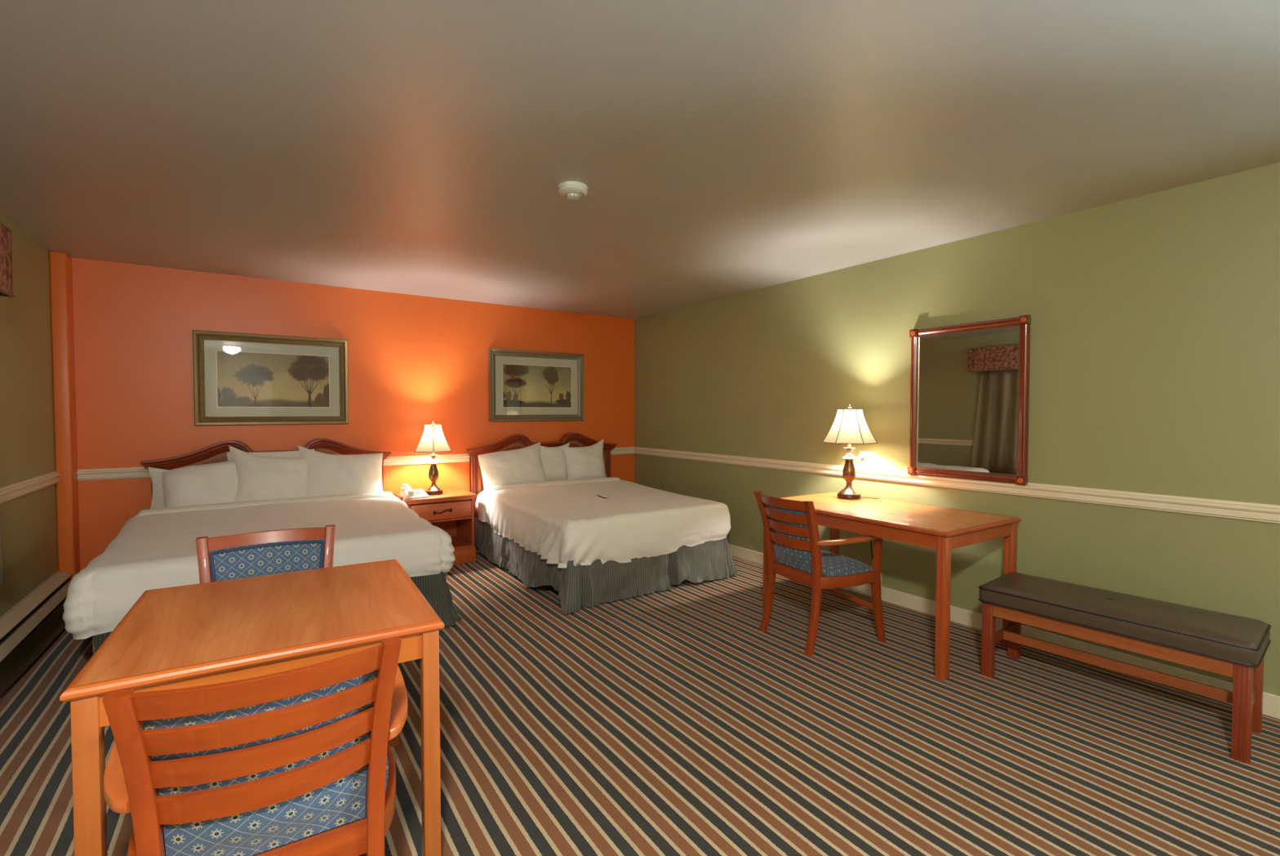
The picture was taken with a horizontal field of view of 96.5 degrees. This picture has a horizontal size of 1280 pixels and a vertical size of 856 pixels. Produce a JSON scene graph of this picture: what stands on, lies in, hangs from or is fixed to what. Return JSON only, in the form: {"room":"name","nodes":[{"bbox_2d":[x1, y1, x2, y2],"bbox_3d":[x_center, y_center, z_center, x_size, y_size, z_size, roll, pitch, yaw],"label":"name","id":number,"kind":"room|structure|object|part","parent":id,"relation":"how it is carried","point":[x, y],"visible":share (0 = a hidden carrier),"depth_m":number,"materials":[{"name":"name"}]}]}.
{"room":"hotel room","nodes":[
{"label":"hotel room","id":0,"kind":"room"},
{"bbox_2d":[0,212,57,617],"bbox_3d":[-2.000,0.107,0.827,0.150,2.440,7.610,-1,2,-34],"label":"wall","id":1,"kind":"structure","parent":0,"point":[28,522],"depth_m":3.42,"materials":[{"name":"green paint"}]},
{"bbox_2d":[0,221,14,297],"bbox_3d":[-2.053,-0.766,1.153,0.152,0.332,3.958,-1,2,-34],"label":"valance","id":2,"kind":"object","parent":1,"relation":"attached to","point":[6,264],"visible":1,"depth_m":2.76,"materials":[{"name":"fabric"}]},
{"bbox_2d":[0,511,4,585],"bbox_3d":[-2.716,0.071,2.134,0.073,1.440,1.582,-1,2,-34],"label":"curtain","id":3,"kind":"object","parent":2,"relation":"hanging from","point":[2,565],"visible":1,"depth_m":2.80,"materials":[{"name":"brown fabric"}]},
{"bbox_2d":[0,471,60,503],"bbox_3d":[-1.930,0.417,0.889,0.027,0.080,7.320,-1,2,-34],"label":"trim","id":4,"kind":"structure","parent":1,"relation":"attached to","point":[8,492],"depth_m":3.36,"materials":[{"name":"beige paint"}]},
{"bbox_2d":[0,570,72,696],"bbox_3d":[-2.049,1.177,1.204,0.159,0.256,6.640,-1,2,-34],"label":"baseboard heater","id":5,"kind":"object","parent":1,"relation":"attached to","point":[29,626],"visible":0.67,"depth_m":3.12,"materials":[{"name":"beige metal"}]},
{"bbox_3d":[-2.111,1.174,1.162,0.007,0.248,6.640,-1,2,-34],"label":"plate","id":6,"kind":"part","parent":5,"relation":"part of","materials":[{"name":"beige metal"}]},
{"bbox_3d":[-1.973,1.226,1.185,0.057,0.160,6.520,-1,2,-34],"label":"panel","id":7,"kind":"part","parent":5,"relation":"part of","materials":[{"name":"beige metal"}]},
{"bbox_3d":[-2.018,1.120,1.200,0.032,0.050,6.600,-1,2,-34],"label":"panel","id":8,"kind":"part","parent":5,"relation":"part of","materials":[{"name":"beige metal"}]},
{"bbox_2d":[48,250,79,605],"bbox_3d":[-3.997,0.020,3.975,0.084,2.440,0.155,-1,2,-34],"label":"wall","id":9,"kind":"structure","parent":0,"point":[60,264],"depth_m":3.92,"materials":[{"name":"orange paint"}]},
{"bbox_2d":[71,257,634,570],"bbox_3d":[-2.113,-0.021,5.439,5.147,2.440,0.150,-1,2,-34],"label":"wall","id":10,"kind":"structure","parent":0,"point":[414,361],"depth_m":4.90,"materials":[{"name":"orange paint"}]},
{"bbox_2d":[192,329,348,425],"bbox_3d":[-3.002,-0.395,4.710,1.070,0.735,0.033,-1,2,-34],"label":"framed picture","id":11,"kind":"object","parent":10,"relation":"attached to","point":[239,378],"visible":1,"depth_m":4.69,"materials":[{"name":"beige paper"}]},
{"bbox_2d":[217,351,328,406],"bbox_3d":[-3.007,-0.393,4.716,0.775,0.435,0.001,-1,2,-34],"label":"print","id":12,"kind":"object","parent":11,"relation":"attached to","point":[244,379],"depth_m":4.70},
{"bbox_2d":[76,446,634,480],"bbox_3d":[-2.029,0.299,5.398,4.763,0.080,0.027,-1,2,-34],"label":"trim","id":13,"kind":"structure","parent":10,"relation":"attached to","point":[125,472],"depth_m":5.20,"materials":[{"name":"beige paint"}]},
{"bbox_2d":[488,347,583,421],"bbox_3d":[-1.068,-0.439,6.022,1.070,0.735,0.033,-1,2,-34],"label":"framed picture","id":14,"kind":"object","parent":10,"relation":"attached to","point":[525,385],"visible":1,"depth_m":6.01,"materials":[{"name":"beige paper"}]},
{"bbox_2d":[502,364,571,407],"bbox_3d":[-1.073,-0.438,6.029,0.775,0.435,0.001,-1,2,-34],"label":"print","id":15,"kind":"object","parent":14,"relation":"attached to","point":[523,385],"depth_m":6.02},
{"bbox_2d":[0,0,1279,319],"bbox_3d":[0.025,-1.203,2.257,5.147,0.100,7.760,-1,2,-34],"label":"ceiling","id":16,"kind":"structure","parent":0,"point":[720,148],"depth_m":2.19,"materials":[{"name":"paint"}]},
{"bbox_2d":[557,181,587,199],"bbox_3d":[-0.325,-1.140,2.771,0.146,0.055,0.146,-1,2,-34],"label":"smoke detector","id":17,"kind":"object","parent":16,"relation":"attached to","point":[571,190],"visible":1,"depth_m":2.73,"materials":[{"name":"plastic"}]},
{"bbox_2d":[0,547,1279,855],"bbox_3d":[0.025,1.336,2.327,5.147,0.100,7.760,-1,2,-34],"label":"floor","id":18,"kind":"structure","parent":0,"point":[663,722],"depth_m":2.36,"materials":[{"name":"carpet"}]},
{"bbox_2d":[59,559,444,855],"bbox_3d":[-1.121,0.925,1.798,0.800,0.750,0.830,-1,2,-32],"label":"dining table","id":19,"kind":"object","parent":18,"relation":"on","point":[227,630],"visible":0.81,"depth_m":1.61,"materials":[{"name":"brown wood"}]},
{"bbox_3d":[-1.233,0.954,1.283,0.046,0.722,0.046,-1,2,-32],"label":"leg","id":20,"kind":"part","parent":19,"relation":"part of","materials":[{"name":"brown wood"}]},
{"bbox_3d":[-1.121,0.565,1.788,0.800,0.028,0.830,-1,2,-32],"label":"edge moulding","id":21,"kind":"part","parent":19,"relation":"part of","materials":[{"name":"brown wood"}]},
{"bbox_3d":[-1.009,0.925,2.313,0.046,0.722,0.046,-1,2,-32],"label":"leg","id":22,"kind":"part","parent":19,"relation":"part of","materials":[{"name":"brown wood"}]},
{"bbox_3d":[-0.611,0.943,1.665,0.046,0.722,0.046,-1,2,-32],"label":"leg","id":23,"kind":"part","parent":19,"relation":"part of","materials":[{"name":"brown wood"}]},
{"bbox_2d":[102,635,408,855],"bbox_3d":[-0.854,0.882,1.338,0.585,0.862,0.617,-1,2,-32],"label":"armchair","id":24,"kind":"object","parent":18,"relation":"on","point":[300,761],"visible":1,"depth_m":1.12,"materials":[{"name":"orange wood"}]},
{"bbox_3d":[-1.094,0.687,1.235,0.072,0.030,0.488,-1,2,-36],"label":"armrest","id":25,"kind":"part","parent":24,"relation":"part of","materials":[{"name":"orange wood"}]},
{"bbox_3d":[-0.919,0.890,1.052,0.063,0.862,0.135,-1,2,-32],"label":"post","id":26,"kind":"part","parent":24,"relation":"part of","materials":[{"name":"orange wood"}]},
{"bbox_3d":[-0.878,0.917,1.379,0.536,0.066,0.451,-1,2,-32],"label":"seat rail","id":27,"kind":"part","parent":24,"relation":"part of","materials":[{"name":"orange wood"}]},
{"bbox_3d":[-0.767,0.922,1.199,0.358,0.066,0.021,-1,2,-32],"label":"rail","id":28,"kind":"part","parent":24,"relation":"part of","materials":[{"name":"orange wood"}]},
{"bbox_3d":[-0.888,0.867,1.393,0.501,0.080,0.376,-1,2,-32],"label":"seat","id":29,"kind":"part","parent":24,"relation":"part of","materials":[{"name":"blue fabric"}]},
{"bbox_3d":[-0.569,0.884,1.269,0.063,0.862,0.135,-1,2,-32],"label":"post","id":30,"kind":"part","parent":24,"relation":"part of","materials":[{"name":"orange wood"}]},
{"bbox_3d":[-0.659,0.680,1.503,0.072,0.030,0.488,-1,2,-27],"label":"armrest","id":31,"kind":"part","parent":24,"relation":"part of","materials":[{"name":"orange wood"}]},
{"bbox_2d":[195,524,335,582],"bbox_3d":[-1.381,0.860,2.134,0.585,0.862,0.617,-1,2,-32],"label":"armchair","id":32,"kind":"object","parent":18,"relation":"on","point":[255,553],"visible":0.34,"depth_m":2.32,"materials":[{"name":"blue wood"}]},
{"bbox_3d":[-1.667,0.858,2.201,0.063,0.862,0.135,-1,2,-32],"label":"post","id":33,"kind":"part","parent":32,"relation":"part of","materials":[{"name":"orange wood"}]},
{"bbox_3d":[-1.318,0.852,2.420,0.063,0.862,0.135,-1,2,-32],"label":"post","id":34,"kind":"part","parent":32,"relation":"part of","materials":[{"name":"orange wood"}]},
{"bbox_2d":[92,438,462,653],"bbox_3d":[-2.404,0.678,3.929,1.799,1.127,1.999,-1,2,-34],"label":"bed","id":35,"kind":"object","parent":18,"relation":"on","point":[434,588],"visible":0.16,"depth_m":4.31,"materials":[{"name":"red wood"}]},
{"bbox_2d":[147,466,169,508],"bbox_3d":[-3.340,0.454,4.331,0.597,0.350,0.110,-1,2,-34],"label":"pillow","id":36,"kind":"object","parent":35,"relation":"on","point":[157,499],"visible":0.11,"depth_m":4.18,"materials":[{"name":"white fabric"}]},
{"bbox_2d":[161,459,238,506],"bbox_3d":[-3.228,0.435,4.286,0.558,0.402,0.229,-1,2,-34],"label":"pillow","id":37,"kind":"object","parent":35,"relation":"on","point":[217,482],"visible":0.66,"depth_m":4.20,"materials":[{"name":"white fabric"}]},
{"bbox_3d":[-2.984,0.526,4.719,1.600,0.787,0.030,-1,2,-34],"label":"headboard","id":38,"kind":"part","parent":35,"relation":"part of","materials":[{"name":"red wood"}]},
{"bbox_2d":[62,491,455,639],"bbox_3d":[-2.378,0.762,3.809,1.816,0.398,1.684,-1,2,-34],"label":"duvet","id":39,"kind":"object","parent":35,"relation":"on","point":[156,548],"visible":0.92,"depth_m":3.48,"materials":[{"name":"white fabric"}]},
{"bbox_3d":[-2.970,0.200,4.688,1.714,0.213,0.087,-1,2,-34],"label":"crown moulding","id":40,"kind":"part","parent":35,"relation":"part of","materials":[{"name":"brown wood"}]},
{"bbox_2d":[228,444,307,501],"bbox_3d":[-2.886,0.384,4.484,0.558,0.515,0.231,-1,2,-34],"label":"pillow","id":41,"kind":"object","parent":35,"relation":"on","point":[259,477],"visible":0.84,"depth_m":4.41,"materials":[{"name":"white fabric"}]},
{"bbox_2d":[226,448,314,460],"bbox_3d":[-2.972,0.391,4.620,0.600,0.419,0.114,-1,2,-34],"label":"pillow","id":42,"kind":"object","parent":35,"relation":"on","point":[290,453],"visible":0.08,"depth_m":4.63,"materials":[{"name":"white fabric"}]},
{"bbox_2d":[297,444,382,496],"bbox_3d":[-2.471,0.385,4.754,0.639,0.502,0.250,-1,2,-34],"label":"pillow","id":43,"kind":"object","parent":35,"relation":"on","point":[327,473],"visible":0.84,"depth_m":4.68,"materials":[{"name":"white fabric"}]},
{"bbox_3d":[-2.338,0.745,5.154,0.048,0.925,0.047,-1,2,-34],"label":"post","id":44,"kind":"part","parent":35,"relation":"part of","materials":[{"name":"brown wood"}]},
{"bbox_2d":[392,488,477,564],"bbox_3d":[-1.856,0.901,5.181,0.610,0.612,0.540,-1,2,-34],"label":"nightstand","id":45,"kind":"object","parent":18,"relation":"on","point":[452,511],"visible":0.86,"depth_m":5.08,"materials":[{"name":"brown wood"}]},
{"bbox_2d":[400,483,428,502],"bbox_3d":[-1.968,0.629,4.949,0.218,0.279,0.240,-1,2,-38],"label":"telephone","id":46,"kind":"object","parent":45,"relation":"on","point":[411,493],"visible":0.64,"depth_m":4.92,"materials":[{"name":"beige plastic"}]},
{"bbox_3d":[-1.967,0.659,4.827,0.071,0.226,0.046,-1,2,-28],"label":"coiled cord","id":47,"kind":"part","parent":46,"relation":"part of","materials":[{"name":"beige plastic"}]},
{"bbox_2d":[413,419,452,494],"bbox_3d":[-1.866,0.261,5.160,0.326,0.668,0.363,-1,2,-20],"label":"table lamp","id":48,"kind":"object","parent":45,"relation":"on","point":[433,439],"visible":0.99,"depth_m":5.09,"materials":[{"name":"white fabric"}]},
{"bbox_3d":[-1.866,0.090,5.156,0.319,0.234,0.356,-1,2,-20],"label":"lamp shade","id":49,"kind":"part","parent":48,"relation":"part of","materials":[{"name":"beige fabric"}]},
{"bbox_3d":[-1.821,0.722,5.124,0.516,0.143,0.343,-1,2,-34],"label":"drawer","id":50,"kind":"part","parent":45,"relation":"part of","materials":[{"name":"brown wood"}]},
{"bbox_3d":[-1.715,0.727,4.969,0.172,0.050,0.038,-1,2,-34],"label":"handle","id":51,"kind":"part","parent":45,"relation":"part of","materials":[{"name":"metal"}]},
{"bbox_2d":[466,432,737,614],"bbox_3d":[-0.405,0.644,5.154,1.748,1.127,2.269,-1,2,-34],"label":"bed","id":52,"kind":"object","parent":18,"relation":"on","point":[597,583],"visible":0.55,"depth_m":4.39,"materials":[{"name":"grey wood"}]},
{"bbox_3d":[-1.643,0.732,5.626,0.048,0.925,0.047,-1,2,-34],"label":"post","id":53,"kind":"part","parent":52,"relation":"part of","materials":[{"name":"brown wood"}]},
{"bbox_2d":[477,441,546,489],"bbox_3d":[-1.236,0.381,5.579,0.679,0.461,0.249,-1,2,-34],"label":"pillow","id":54,"kind":"object","parent":52,"relation":"on","point":[524,464],"visible":0.91,"depth_m":5.49,"materials":[{"name":"white fabric"}]},
{"bbox_3d":[-1.006,0.489,6.062,1.600,0.787,0.030,-1,2,-34],"label":"headboard","id":55,"kind":"part","parent":52,"relation":"part of","materials":[{"name":"red wood"}]},
{"bbox_3d":[-0.450,0.735,5.108,1.454,0.239,2.024,-1,2,-34],"label":"mattress","id":56,"kind":"part","parent":52,"relation":"part of","materials":[{"name":"white fabric"}]},
{"bbox_3d":[-0.991,0.163,6.031,1.714,0.213,0.087,-1,2,-34],"label":"crown moulding","id":57,"kind":"part","parent":52,"relation":"part of","materials":[{"name":"brown wood"}]},
{"bbox_2d":[534,442,568,480],"bbox_3d":[-0.899,0.370,5.965,0.396,0.426,0.183,-1,2,-34],"label":"pillow","id":58,"kind":"object","parent":52,"relation":"on","point":[553,461],"visible":0.7,"depth_m":5.91,"materials":[{"name":"white fabric"}]},
{"bbox_2d":[563,438,606,479],"bbox_3d":[-0.572,0.354,6.085,0.504,0.467,0.207,-1,2,-34],"label":"pillow","id":59,"kind":"object","parent":52,"relation":"on","point":[582,462],"visible":0.92,"depth_m":6.00,"materials":[{"name":"white fabric"}]},
{"bbox_2d":[478,476,731,568],"bbox_3d":[-0.379,0.742,4.976,1.589,0.406,1.835,-1,2,-34],"label":"duvet","id":60,"kind":"object","parent":52,"relation":"on","point":[561,521],"visible":1,"depth_m":4.40,"materials":[{"name":"white fabric"}]},
{"bbox_3d":[-0.359,0.708,6.497,0.048,0.925,0.047,-1,2,-34],"label":"post","id":61,"kind":"part","parent":52,"relation":"part of","materials":[{"name":"brown wood"}]},
{"bbox_2d":[753,490,885,655],"bbox_3d":[1.052,0.824,3.451,0.617,0.862,0.585,-1,2,-27],"label":"armchair","id":62,"kind":"object","parent":18,"relation":"on","point":[794,552],"visible":0.98,"depth_m":3.30,"materials":[{"name":"orange wood"}]},
{"bbox_3d":[0.772,0.821,3.539,0.135,0.862,0.063,-1,2,-27],"label":"post","id":63,"kind":"part","parent":62,"relation":"part of","materials":[{"name":"orange wood"}]},
{"bbox_3d":[0.906,0.862,3.377,0.021,0.066,0.358,-1,2,-27],"label":"rail","id":64,"kind":"part","parent":62,"relation":"part of","materials":[{"name":"orange wood"}]},
{"bbox_3d":[0.961,0.832,3.173,0.135,0.862,0.063,-1,2,-27],"label":"post","id":65,"kind":"part","parent":62,"relation":"part of","materials":[{"name":"orange wood"}]},
{"bbox_3d":[1.110,0.809,3.480,0.376,0.080,0.501,-1,2,-27],"label":"seat","id":66,"kind":"part","parent":62,"relation":"part of","materials":[{"name":"blue fabric"}]},
{"bbox_3d":[1.093,0.859,3.473,0.451,0.066,0.536,-1,2,-27],"label":"seat rail","id":67,"kind":"part","parent":62,"relation":"part of","materials":[{"name":"orange wood"}]},
{"bbox_3d":[1.207,0.632,3.238,0.488,0.030,0.072,-1,2,-23],"label":"armrest","id":68,"kind":"part","parent":62,"relation":"part of","materials":[{"name":"orange wood"}]},
{"bbox_3d":[1.402,0.950,3.349,0.091,0.615,0.058,-1,2,-27],"label":"leg","id":69,"kind":"part","parent":62,"relation":"part of","materials":[{"name":"orange wood"}]},
{"bbox_2d":[762,491,1021,679],"bbox_3d":[1.499,0.876,3.594,0.770,0.750,1.285,-1,2,-33],"label":"desk","id":70,"kind":"object","parent":18,"relation":"on","point":[944,529],"visible":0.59,"depth_m":3.19,"materials":[{"name":"brown wood"}]},
{"bbox_3d":[0.876,0.881,3.912,0.053,0.722,0.050,-1,2,-33],"label":"leg","id":71,"kind":"part","parent":70,"relation":"part of","materials":[{"name":"brown wood"}]},
{"bbox_3d":[1.460,0.871,4.291,0.053,0.722,0.050,-1,2,-33],"label":"leg","id":72,"kind":"part","parent":70,"relation":"part of","materials":[{"name":"brown wood"}]},
{"bbox_2d":[822,402,879,499],"bbox_3d":[1.470,0.156,3.989,0.376,0.668,0.326,1,2,20],"label":"table lamp","id":73,"kind":"object","parent":70,"relation":"on","point":[850,426],"visible":1,"depth_m":3.92,"materials":[{"name":"white fabric"}]},
{"bbox_3d":[1.464,-0.015,3.987,0.356,0.234,0.319,1,2,20],"label":"lamp shade","id":74,"kind":"part","parent":73,"relation":"part of","materials":[{"name":"beige fabric"}]},
{"bbox_2d":[870,540,872,559],"bbox_3d":[1.667,0.879,4.020,0.124,0.712,0.123,-1,2,-34],"label":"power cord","id":75,"kind":"object","parent":70,"relation":"hanging from","point":[870,540],"visible":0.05,"depth_m":4.04,"materials":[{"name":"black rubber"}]},
{"bbox_3d":[1.499,0.515,3.584,0.770,0.028,1.285,-1,2,-33],"label":"edge moulding","id":76,"kind":"part","parent":70,"relation":"part of","materials":[{"name":"brown wood"}]},
{"bbox_3d":[1.536,0.909,2.897,0.053,0.722,0.050,-1,2,-33],"label":"leg","id":77,"kind":"part","parent":70,"relation":"part of","materials":[{"name":"brown wood"}]},
{"bbox_3d":[2.119,0.899,3.275,0.053,0.722,0.050,-1,2,-33],"label":"leg","id":78,"kind":"part","parent":70,"relation":"part of","materials":[{"name":"brown wood"}]},
{"bbox_2d":[977,572,1271,764],"bbox_3d":[2.198,1.037,2.676,0.431,0.478,0.987,-1,2,-38],"label":"bench","id":79,"kind":"object","parent":18,"relation":"on","point":[1230,645],"visible":1,"depth_m":2.50,"materials":[{"name":"brown leather"}]},
{"bbox_3d":[1.784,1.079,2.927,0.046,0.380,0.050,-1,2,-38],"label":"leg","id":80,"kind":"part","parent":79,"relation":"part of","materials":[{"name":"brown wood"}]},
{"bbox_3d":[2.059,1.073,3.140,0.046,0.380,0.050,-1,2,-38],"label":"leg","id":81,"kind":"part","parent":79,"relation":"part of","materials":[{"name":"brown wood"}]},
{"bbox_3d":[2.055,0.930,2.563,0.020,0.062,0.850,-1,2,-38],"label":"rail","id":82,"kind":"part","parent":79,"relation":"part of","materials":[{"name":"brown wood"}]},
{"bbox_2d":[978,572,1270,666],"bbox_3d":[2.198,0.846,2.671,0.424,0.096,0.980,-1,2,-38],"label":"cushion","id":83,"kind":"object","parent":79,"relation":"on","point":[1237,641],"depth_m":2.50,"materials":[{"name":"brown leather"}]},
{"bbox_3d":[2.336,1.099,2.216,0.046,0.380,0.050,-1,2,-38],"label":"leg","id":84,"kind":"part","parent":79,"relation":"part of","materials":[{"name":"brown wood"}]},
{"bbox_3d":[2.611,1.093,2.429,0.046,0.380,0.050,-1,2,-38],"label":"leg","id":85,"kind":"part","parent":79,"relation":"part of","materials":[{"name":"brown wood"}]},
{"bbox_2d":[634,162,1279,695],"bbox_3d":[2.134,0.029,3.633,0.150,2.440,7.610,-1,2,-34],"label":"wall","id":86,"kind":"structure","parent":0,"point":[1155,326],"depth_m":3.18,"materials":[{"name":"green paint"}]},
{"bbox_2d":[859,450,874,467],"bbox_3d":[1.663,0.231,4.189,0.010,0.120,0.124,-1,2,-34],"label":"wall outlet","id":87,"kind":"object","parent":86,"relation":"attached to","point":[868,461],"visible":1,"depth_m":4.18,"materials":[{"name":"beige plastic"}]},
{"bbox_2d":[855,453,864,457],"bbox_3d":[1.620,0.209,4.209,0.036,0.028,0.050,-1,2,-34],"label":"plug","id":88,"kind":"object","parent":87,"relation":"attached to","point":[860,455],"visible":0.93,"depth_m":4.19,"materials":[{"name":"white plastic"}]},
{"bbox_2d":[633,446,1279,523],"bbox_3d":[2.018,0.347,3.654,0.027,0.080,7.460,-1,2,-34],"label":"trim","id":89,"kind":"structure","parent":86,"relation":"attached to","point":[1269,513],"depth_m":3.25,"materials":[{"name":"beige paint"}]},
{"bbox_2d":[907,314,1031,484],"bbox_3d":[2.037,-0.167,3.591,0.045,0.982,0.717,-1,2,-34],"label":"wall mirror","id":90,"kind":"object","parent":86,"relation":"attached to","point":[970,390],"visible":1,"depth_m":3.56,"materials":[{"name":"mirror"}]},
{"bbox_3d":[1.855,-0.175,3.869,0.034,0.885,0.045,-1,2,-34],"label":"frame","id":91,"kind":"part","parent":90,"relation":"part of","materials":[{"name":"wood"}]},
{"bbox_3d":[2.228,-0.160,3.319,0.034,0.885,0.045,-1,2,-34],"label":"frame","id":92,"kind":"part","parent":90,"relation":"part of","materials":[{"name":"wood"}]},
{"bbox_2d":[728,543,1279,719],"bbox_3d":[2.028,1.199,3.676,0.014,0.100,7.446,-1,2,-34],"label":"baseboard","id":93,"kind":"structure","parent":86,"relation":"attached to","point":[1271,702],"depth_m":3.27,"materials":[{"name":"beige paint"}]}
]}

